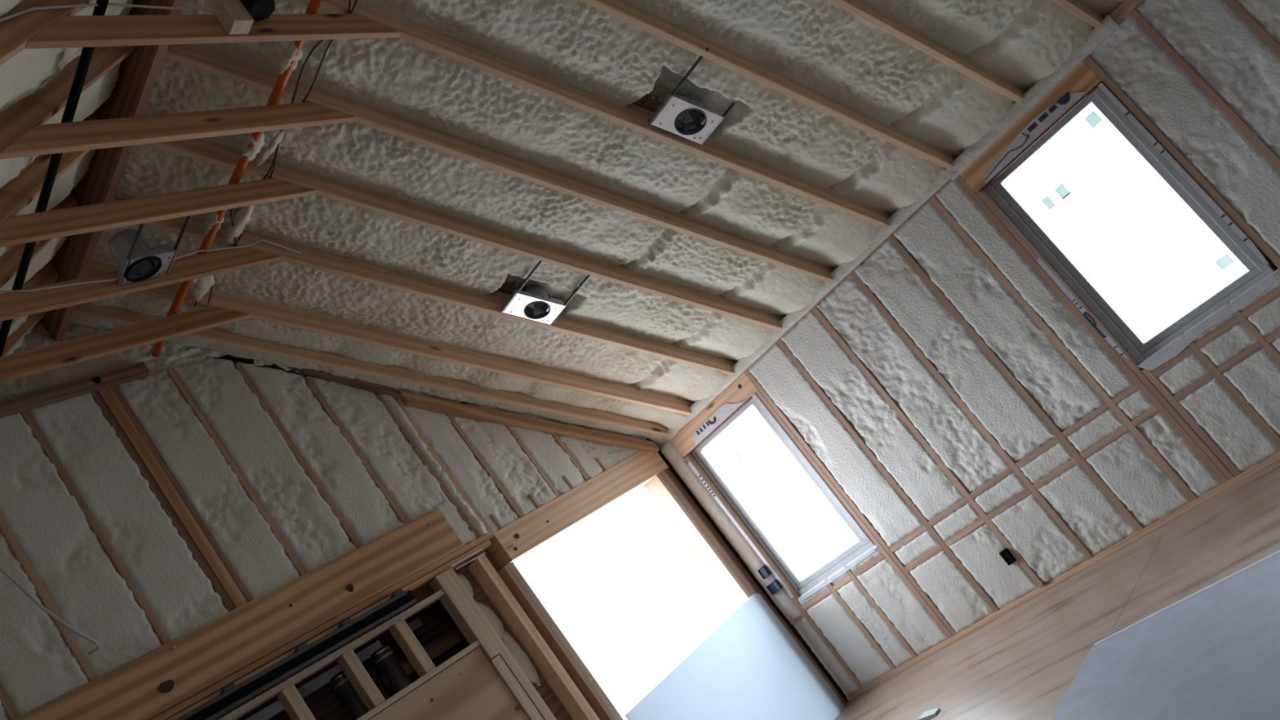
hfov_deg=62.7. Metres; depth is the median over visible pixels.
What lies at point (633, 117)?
rafter
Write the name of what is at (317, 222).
insulation
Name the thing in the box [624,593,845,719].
sheet
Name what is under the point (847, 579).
blocking
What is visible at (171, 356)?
wall
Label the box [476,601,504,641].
lump
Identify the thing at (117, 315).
rafter
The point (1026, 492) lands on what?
blocking
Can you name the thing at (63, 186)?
insulation
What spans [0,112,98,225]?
rafter
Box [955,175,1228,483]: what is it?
stud
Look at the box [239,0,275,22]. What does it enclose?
junction box
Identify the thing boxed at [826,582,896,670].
stud
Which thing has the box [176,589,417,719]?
metal track
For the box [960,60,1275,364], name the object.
window
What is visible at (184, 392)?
stud
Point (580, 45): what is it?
insulation
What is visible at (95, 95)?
insulation
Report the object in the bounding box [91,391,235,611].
stud
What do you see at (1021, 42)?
insulation
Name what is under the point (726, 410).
wrap
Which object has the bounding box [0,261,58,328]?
rafter
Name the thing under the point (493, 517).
stub
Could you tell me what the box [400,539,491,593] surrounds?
plate
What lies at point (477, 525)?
insulation
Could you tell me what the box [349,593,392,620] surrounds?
plate
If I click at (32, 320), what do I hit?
rafter
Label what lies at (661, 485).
stud
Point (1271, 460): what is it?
plate
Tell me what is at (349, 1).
cable
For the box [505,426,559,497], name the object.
stud
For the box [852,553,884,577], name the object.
blocking
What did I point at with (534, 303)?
lamp housing
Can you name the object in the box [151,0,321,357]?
pipe
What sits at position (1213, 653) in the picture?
sheet
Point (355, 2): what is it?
cable
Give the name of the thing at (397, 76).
insulation
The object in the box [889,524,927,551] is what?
blocking
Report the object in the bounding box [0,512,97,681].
stud
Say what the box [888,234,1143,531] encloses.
stud
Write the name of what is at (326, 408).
stud
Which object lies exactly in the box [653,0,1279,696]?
wall
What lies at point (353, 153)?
insulation
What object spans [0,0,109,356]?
pipe
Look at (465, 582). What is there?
lump
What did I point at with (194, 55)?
rafter
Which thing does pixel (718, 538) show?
stud
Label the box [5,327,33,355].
insulation
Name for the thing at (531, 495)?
stub
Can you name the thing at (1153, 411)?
blocking
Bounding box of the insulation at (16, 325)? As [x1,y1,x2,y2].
[7,315,28,337]
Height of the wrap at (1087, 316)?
0.850 m
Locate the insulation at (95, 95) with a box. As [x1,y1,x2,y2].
[0,61,121,188]
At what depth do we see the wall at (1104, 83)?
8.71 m
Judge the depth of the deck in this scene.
6.28 m
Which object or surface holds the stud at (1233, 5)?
on the plate at (1271, 460)
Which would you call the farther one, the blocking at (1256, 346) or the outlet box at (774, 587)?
the outlet box at (774, 587)
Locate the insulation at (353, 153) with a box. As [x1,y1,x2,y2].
[143,57,822,317]
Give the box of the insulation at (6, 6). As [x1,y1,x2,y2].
[0,0,24,16]
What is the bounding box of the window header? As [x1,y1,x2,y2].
[487,450,668,568]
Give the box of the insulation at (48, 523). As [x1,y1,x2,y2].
[0,356,640,719]
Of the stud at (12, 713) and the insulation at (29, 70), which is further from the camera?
the stud at (12, 713)
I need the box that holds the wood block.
[204,0,253,34]
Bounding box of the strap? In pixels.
[450,547,485,569]
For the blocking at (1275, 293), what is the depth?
6.03 m
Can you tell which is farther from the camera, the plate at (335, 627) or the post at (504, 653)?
the post at (504, 653)
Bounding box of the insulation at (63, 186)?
[0,149,94,256]
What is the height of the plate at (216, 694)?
0.038 m
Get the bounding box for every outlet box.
[757,564,771,579]
[766,579,782,595]
[999,547,1016,565]
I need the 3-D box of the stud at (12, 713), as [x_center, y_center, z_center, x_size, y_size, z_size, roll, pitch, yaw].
[-3.519,1.277,5.349,0.042,1.386,0.150,-24,-18,-50]
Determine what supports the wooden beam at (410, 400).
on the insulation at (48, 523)
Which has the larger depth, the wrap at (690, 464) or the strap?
the wrap at (690, 464)
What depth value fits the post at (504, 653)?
6.94 m
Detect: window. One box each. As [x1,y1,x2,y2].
[671,372,875,595]
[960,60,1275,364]
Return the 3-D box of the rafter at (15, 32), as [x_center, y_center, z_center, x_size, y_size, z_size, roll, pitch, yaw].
[-2.582,-0.413,2.937,4.000,2.820,0.040,-24,-18,-50]
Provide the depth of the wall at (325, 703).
7.34 m
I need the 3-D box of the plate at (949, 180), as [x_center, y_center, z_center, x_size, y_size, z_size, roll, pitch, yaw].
[1.120,-0.278,7.879,0.118,0.070,3.264,-24,-18,-50]
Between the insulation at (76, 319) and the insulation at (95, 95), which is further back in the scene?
the insulation at (76, 319)
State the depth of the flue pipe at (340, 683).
6.34 m
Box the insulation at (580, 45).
[359,0,945,215]
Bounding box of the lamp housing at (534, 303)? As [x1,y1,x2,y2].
[501,260,590,324]
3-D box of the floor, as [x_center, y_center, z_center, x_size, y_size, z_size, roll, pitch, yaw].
[1.758,1.371,2.899,8.400,0.100,11.200,-24,-18,-50]
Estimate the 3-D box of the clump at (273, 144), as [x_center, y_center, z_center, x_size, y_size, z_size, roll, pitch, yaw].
[-2.021,-1.148,5.727,0.302,0.048,0.059,-45,-13,32]
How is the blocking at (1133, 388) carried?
on the wall at (1240, 172)
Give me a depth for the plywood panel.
6.62 m
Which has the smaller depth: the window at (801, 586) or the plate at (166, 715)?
the plate at (166, 715)
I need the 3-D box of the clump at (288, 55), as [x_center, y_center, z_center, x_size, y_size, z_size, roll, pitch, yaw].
[-1.732,-1.491,5.194,0.105,0.074,0.240,-24,-18,-50]
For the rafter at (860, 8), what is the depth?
6.06 m
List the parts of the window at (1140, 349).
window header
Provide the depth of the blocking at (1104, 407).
6.79 m
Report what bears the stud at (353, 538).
on the header beam at (155, 682)
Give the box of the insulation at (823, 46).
[625,0,1016,157]
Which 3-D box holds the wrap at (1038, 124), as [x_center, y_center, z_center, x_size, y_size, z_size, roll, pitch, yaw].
[2.421,-1.409,6.532,0.008,0.100,0.800,-24,-18,-50]
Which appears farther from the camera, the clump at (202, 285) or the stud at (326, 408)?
the stud at (326, 408)
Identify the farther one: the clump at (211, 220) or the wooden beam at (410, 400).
the wooden beam at (410, 400)
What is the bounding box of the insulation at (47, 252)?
[0,235,67,293]
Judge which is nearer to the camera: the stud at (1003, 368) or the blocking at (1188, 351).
the blocking at (1188, 351)
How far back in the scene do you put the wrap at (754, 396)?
8.14 m
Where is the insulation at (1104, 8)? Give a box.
[1078,0,1124,17]
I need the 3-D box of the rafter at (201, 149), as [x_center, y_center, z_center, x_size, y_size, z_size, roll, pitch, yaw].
[-0.845,-0.783,6.777,4.000,2.820,0.040,-24,-18,-50]
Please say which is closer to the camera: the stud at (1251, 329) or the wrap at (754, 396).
the stud at (1251, 329)
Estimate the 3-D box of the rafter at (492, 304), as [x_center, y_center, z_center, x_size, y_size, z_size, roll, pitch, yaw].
[-1.172,-0.440,7.144,4.000,2.820,0.040,-24,-18,-50]
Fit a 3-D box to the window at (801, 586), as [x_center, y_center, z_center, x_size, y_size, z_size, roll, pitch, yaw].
[1.084,1.024,8.480,0.148,1.677,1.030,-24,-18,-50]
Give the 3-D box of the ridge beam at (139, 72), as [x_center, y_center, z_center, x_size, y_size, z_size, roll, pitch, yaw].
[-1.050,-3.037,3.523,0.050,0.405,9.980,-24,-18,-50]
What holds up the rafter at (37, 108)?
attached to the ridge beam at (139, 72)
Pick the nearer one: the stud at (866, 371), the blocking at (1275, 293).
the blocking at (1275, 293)
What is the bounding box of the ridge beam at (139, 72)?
[40,0,184,342]
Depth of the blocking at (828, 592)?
8.43 m
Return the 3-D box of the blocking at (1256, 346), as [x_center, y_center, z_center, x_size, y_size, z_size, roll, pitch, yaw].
[3.552,-0.026,6.205,0.100,0.040,0.272,-24,-18,-50]
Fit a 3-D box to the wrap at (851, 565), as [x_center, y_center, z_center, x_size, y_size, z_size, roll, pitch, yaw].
[1.542,1.703,8.262,0.004,0.035,0.900,-24,-18,-50]
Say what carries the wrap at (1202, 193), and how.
attached to the stud at (1096, 68)
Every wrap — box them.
[688,460,793,598]
[692,399,746,444]
[751,393,869,539]
[798,548,875,601]
[983,91,1084,182]
[1037,257,1129,359]
[1097,82,1269,264]
[1137,274,1277,370]
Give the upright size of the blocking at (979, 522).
0.040 m
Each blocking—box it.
[789,613,804,625]
[801,588,832,610]
[832,575,852,590]
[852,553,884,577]
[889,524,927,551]
[904,544,943,571]
[928,497,968,526]
[944,517,985,546]
[969,466,1013,498]
[986,488,1031,519]
[1015,435,1060,468]
[1032,457,1079,488]
[1062,402,1110,437]
[1080,425,1128,458]
[1111,383,1138,404]
[1131,405,1159,426]
[1151,346,1193,377]
[1173,371,1215,400]
[1195,315,1239,348]
[1217,342,1262,373]
[1240,286,1279,317]
[1264,327,1279,342]
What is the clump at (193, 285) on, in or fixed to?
on the clump at (202, 285)
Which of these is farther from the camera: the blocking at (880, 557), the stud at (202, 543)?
the blocking at (880, 557)
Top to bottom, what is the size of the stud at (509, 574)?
2.380 m
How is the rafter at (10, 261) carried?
attached to the ridge beam at (139, 72)
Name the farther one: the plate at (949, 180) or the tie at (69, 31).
the plate at (949, 180)
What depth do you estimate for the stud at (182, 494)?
6.34 m
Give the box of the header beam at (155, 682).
[13,507,463,719]
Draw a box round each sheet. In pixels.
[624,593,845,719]
[1052,550,1279,719]
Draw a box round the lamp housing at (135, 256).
[107,215,191,284]
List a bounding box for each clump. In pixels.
[187,275,214,302]
[189,278,198,289]
[202,211,223,237]
[220,204,254,247]
[240,133,264,161]
[255,130,284,167]
[276,40,302,75]
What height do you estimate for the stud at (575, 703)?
2.530 m
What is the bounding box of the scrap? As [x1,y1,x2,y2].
[917,707,940,719]
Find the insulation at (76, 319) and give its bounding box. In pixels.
[69,314,665,443]
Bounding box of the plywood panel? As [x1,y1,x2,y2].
[369,646,528,719]
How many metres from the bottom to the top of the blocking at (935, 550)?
0.040 m
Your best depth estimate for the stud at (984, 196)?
6.59 m
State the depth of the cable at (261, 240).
5.60 m
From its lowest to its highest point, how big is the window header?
0.240 m
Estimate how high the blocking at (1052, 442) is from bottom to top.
0.040 m
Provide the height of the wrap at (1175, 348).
0.080 m
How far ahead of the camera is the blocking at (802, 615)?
8.60 m
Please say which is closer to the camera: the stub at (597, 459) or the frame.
the frame
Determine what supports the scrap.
on the floor
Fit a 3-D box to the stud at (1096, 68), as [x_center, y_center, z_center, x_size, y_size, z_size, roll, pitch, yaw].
[3.427,-0.850,6.048,0.140,2.510,0.040,-24,-18,-50]
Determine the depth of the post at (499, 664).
6.83 m
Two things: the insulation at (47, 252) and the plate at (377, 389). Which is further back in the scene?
the plate at (377, 389)
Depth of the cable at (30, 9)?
4.21 m
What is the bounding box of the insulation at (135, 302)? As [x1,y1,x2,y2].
[84,292,687,429]
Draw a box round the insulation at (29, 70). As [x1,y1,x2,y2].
[0,0,133,112]
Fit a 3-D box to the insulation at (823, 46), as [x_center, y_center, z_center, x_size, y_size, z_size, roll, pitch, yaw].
[0.368,-1.936,5.521,4.077,2.723,0.570,-24,-18,-50]
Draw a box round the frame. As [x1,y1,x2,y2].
[217,571,499,719]
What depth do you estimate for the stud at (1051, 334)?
6.75 m
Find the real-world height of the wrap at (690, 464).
1.400 m
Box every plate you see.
[0,360,150,417]
[150,531,493,719]
[167,688,222,719]
[227,354,399,399]
[232,647,296,685]
[306,622,340,644]
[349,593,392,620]
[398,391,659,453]
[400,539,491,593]
[670,178,951,440]
[845,451,1279,701]
[1109,0,1143,24]
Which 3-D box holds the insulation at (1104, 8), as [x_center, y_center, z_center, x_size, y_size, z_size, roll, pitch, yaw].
[1.020,-2.624,4.785,4.090,2.710,0.570,-24,-18,-50]
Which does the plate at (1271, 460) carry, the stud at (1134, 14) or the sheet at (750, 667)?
the stud at (1134, 14)
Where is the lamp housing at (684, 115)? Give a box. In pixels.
[648,47,734,144]
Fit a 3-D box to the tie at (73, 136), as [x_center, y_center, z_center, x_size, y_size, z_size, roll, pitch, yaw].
[-2.117,-1.117,4.991,1.827,0.135,0.040,-24,-18,-50]
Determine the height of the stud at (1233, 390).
0.840 m
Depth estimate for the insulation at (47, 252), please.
5.76 m
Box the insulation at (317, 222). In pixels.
[115,144,772,361]
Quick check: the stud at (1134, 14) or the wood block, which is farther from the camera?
the stud at (1134, 14)
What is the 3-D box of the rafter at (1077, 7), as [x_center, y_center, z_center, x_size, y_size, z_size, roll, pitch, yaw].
[0.786,-2.495,4.947,4.000,2.820,0.040,-24,-18,-50]
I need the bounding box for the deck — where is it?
[496,93,662,299]
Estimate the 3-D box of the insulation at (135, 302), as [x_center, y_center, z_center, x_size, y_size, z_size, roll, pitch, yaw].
[-1.516,0.046,7.617,4.078,2.689,0.300,-24,-18,-50]
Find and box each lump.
[456,573,473,596]
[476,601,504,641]
[502,630,540,685]
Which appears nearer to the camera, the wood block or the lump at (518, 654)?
the wood block
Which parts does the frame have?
rail, post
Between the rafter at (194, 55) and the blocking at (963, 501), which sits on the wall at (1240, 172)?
the blocking at (963, 501)
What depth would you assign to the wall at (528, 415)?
8.11 m
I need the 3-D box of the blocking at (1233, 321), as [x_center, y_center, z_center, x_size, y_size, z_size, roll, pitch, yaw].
[3.438,-0.174,6.242,0.100,0.040,0.272,-24,-18,-50]
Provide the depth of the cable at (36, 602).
5.40 m
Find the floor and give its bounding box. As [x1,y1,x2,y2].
[835,459,1279,719]
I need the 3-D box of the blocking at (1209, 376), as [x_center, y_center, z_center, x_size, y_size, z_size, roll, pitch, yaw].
[3.384,0.150,6.393,0.100,0.040,0.266,-24,-18,-50]
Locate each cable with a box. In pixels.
[0,2,218,22]
[0,239,301,293]
[0,566,100,654]
[194,0,351,306]
[207,0,357,303]
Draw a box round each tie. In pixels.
[0,102,356,159]
[0,177,317,247]
[0,247,282,321]
[0,306,251,382]
[25,13,401,48]
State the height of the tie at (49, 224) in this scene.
0.135 m
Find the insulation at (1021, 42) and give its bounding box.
[862,0,1094,91]
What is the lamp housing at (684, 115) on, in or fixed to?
attached to the rafter at (624, 10)
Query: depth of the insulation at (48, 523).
6.47 m
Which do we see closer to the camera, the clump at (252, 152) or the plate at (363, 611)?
the clump at (252, 152)
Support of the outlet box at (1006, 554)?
attached to the wall at (1240, 172)
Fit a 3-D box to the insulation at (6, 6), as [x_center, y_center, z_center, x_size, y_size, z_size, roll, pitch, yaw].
[-2.402,-0.571,2.756,3.963,2.616,0.570,-24,-18,-50]
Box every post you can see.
[444,568,556,719]
[489,654,543,719]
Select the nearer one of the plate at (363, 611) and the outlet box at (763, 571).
the plate at (363, 611)
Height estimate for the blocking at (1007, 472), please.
0.040 m
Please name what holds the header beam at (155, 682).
on the plate at (166, 715)
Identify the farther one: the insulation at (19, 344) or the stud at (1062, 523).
the stud at (1062, 523)
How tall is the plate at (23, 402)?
0.090 m
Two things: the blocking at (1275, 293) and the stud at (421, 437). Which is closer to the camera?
the blocking at (1275, 293)
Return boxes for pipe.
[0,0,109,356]
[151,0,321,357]
[329,670,368,719]
[370,644,412,693]
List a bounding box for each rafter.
[0,0,95,65]
[0,45,135,152]
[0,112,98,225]
[0,192,79,288]
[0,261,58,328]
[1,311,47,356]
[72,302,669,436]
[85,261,693,415]
[112,195,736,375]
[144,137,783,330]
[164,44,834,283]
[304,0,890,229]
[580,0,955,169]
[828,0,1025,103]
[1053,0,1102,29]
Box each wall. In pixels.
[0,320,226,399]
[213,354,845,719]
[253,359,646,439]
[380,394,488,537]
[651,17,1277,697]
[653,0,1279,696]
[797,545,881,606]
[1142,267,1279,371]
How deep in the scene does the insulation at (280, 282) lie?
7.24 m
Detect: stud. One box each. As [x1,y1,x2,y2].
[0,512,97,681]
[0,680,20,719]
[22,410,170,644]
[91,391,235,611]
[97,386,247,608]
[110,385,253,602]
[167,368,307,576]
[235,365,362,547]
[306,379,408,524]
[376,394,479,539]
[395,399,490,533]
[446,414,522,518]
[467,554,599,719]
[497,561,623,719]
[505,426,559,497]
[552,434,589,481]
[646,470,756,608]
[665,467,845,705]
[684,453,862,688]
[744,368,956,635]
[755,390,952,638]
[777,338,999,612]
[811,306,1044,586]
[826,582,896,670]
[846,568,917,657]
[849,271,1093,559]
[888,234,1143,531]
[928,195,1197,501]
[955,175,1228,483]
[976,189,1234,479]
[1083,55,1279,269]
[1128,8,1279,170]
[1142,368,1241,476]
[1187,341,1279,447]
[1222,0,1279,57]
[1232,310,1279,364]
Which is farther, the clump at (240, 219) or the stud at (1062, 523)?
the stud at (1062, 523)
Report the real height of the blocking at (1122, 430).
0.040 m
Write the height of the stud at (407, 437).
1.292 m
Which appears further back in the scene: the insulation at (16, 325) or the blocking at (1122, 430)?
the blocking at (1122, 430)
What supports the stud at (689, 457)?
on the plate at (1271, 460)
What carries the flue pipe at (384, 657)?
attached to the frame
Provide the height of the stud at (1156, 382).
0.820 m
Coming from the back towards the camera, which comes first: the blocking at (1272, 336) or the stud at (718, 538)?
the stud at (718, 538)
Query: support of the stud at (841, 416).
on the plate at (1271, 460)
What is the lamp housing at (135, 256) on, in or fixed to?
attached to the tie at (12, 304)
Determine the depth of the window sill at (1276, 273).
6.15 m
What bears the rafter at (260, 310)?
on the plate at (949, 180)
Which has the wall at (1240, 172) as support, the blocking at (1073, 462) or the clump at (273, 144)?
the blocking at (1073, 462)
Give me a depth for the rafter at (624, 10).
6.02 m
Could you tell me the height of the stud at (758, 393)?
2.328 m
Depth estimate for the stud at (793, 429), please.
8.01 m
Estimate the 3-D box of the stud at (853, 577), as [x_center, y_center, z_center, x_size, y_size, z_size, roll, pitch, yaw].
[1.902,1.937,8.160,0.140,0.820,0.038,-24,-18,-50]
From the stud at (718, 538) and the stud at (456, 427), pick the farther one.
the stud at (718, 538)
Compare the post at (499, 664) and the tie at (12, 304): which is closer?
the tie at (12, 304)
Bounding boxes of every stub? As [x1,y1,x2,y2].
[489,513,502,528]
[528,493,540,507]
[562,475,573,488]
[595,457,606,471]
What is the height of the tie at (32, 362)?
0.135 m
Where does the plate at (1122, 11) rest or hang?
on the wall
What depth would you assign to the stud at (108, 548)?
5.93 m
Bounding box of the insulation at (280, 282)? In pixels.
[91,223,725,401]
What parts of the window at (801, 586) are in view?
window header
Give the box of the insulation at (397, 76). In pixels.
[179,0,879,269]
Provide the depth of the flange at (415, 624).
7.08 m

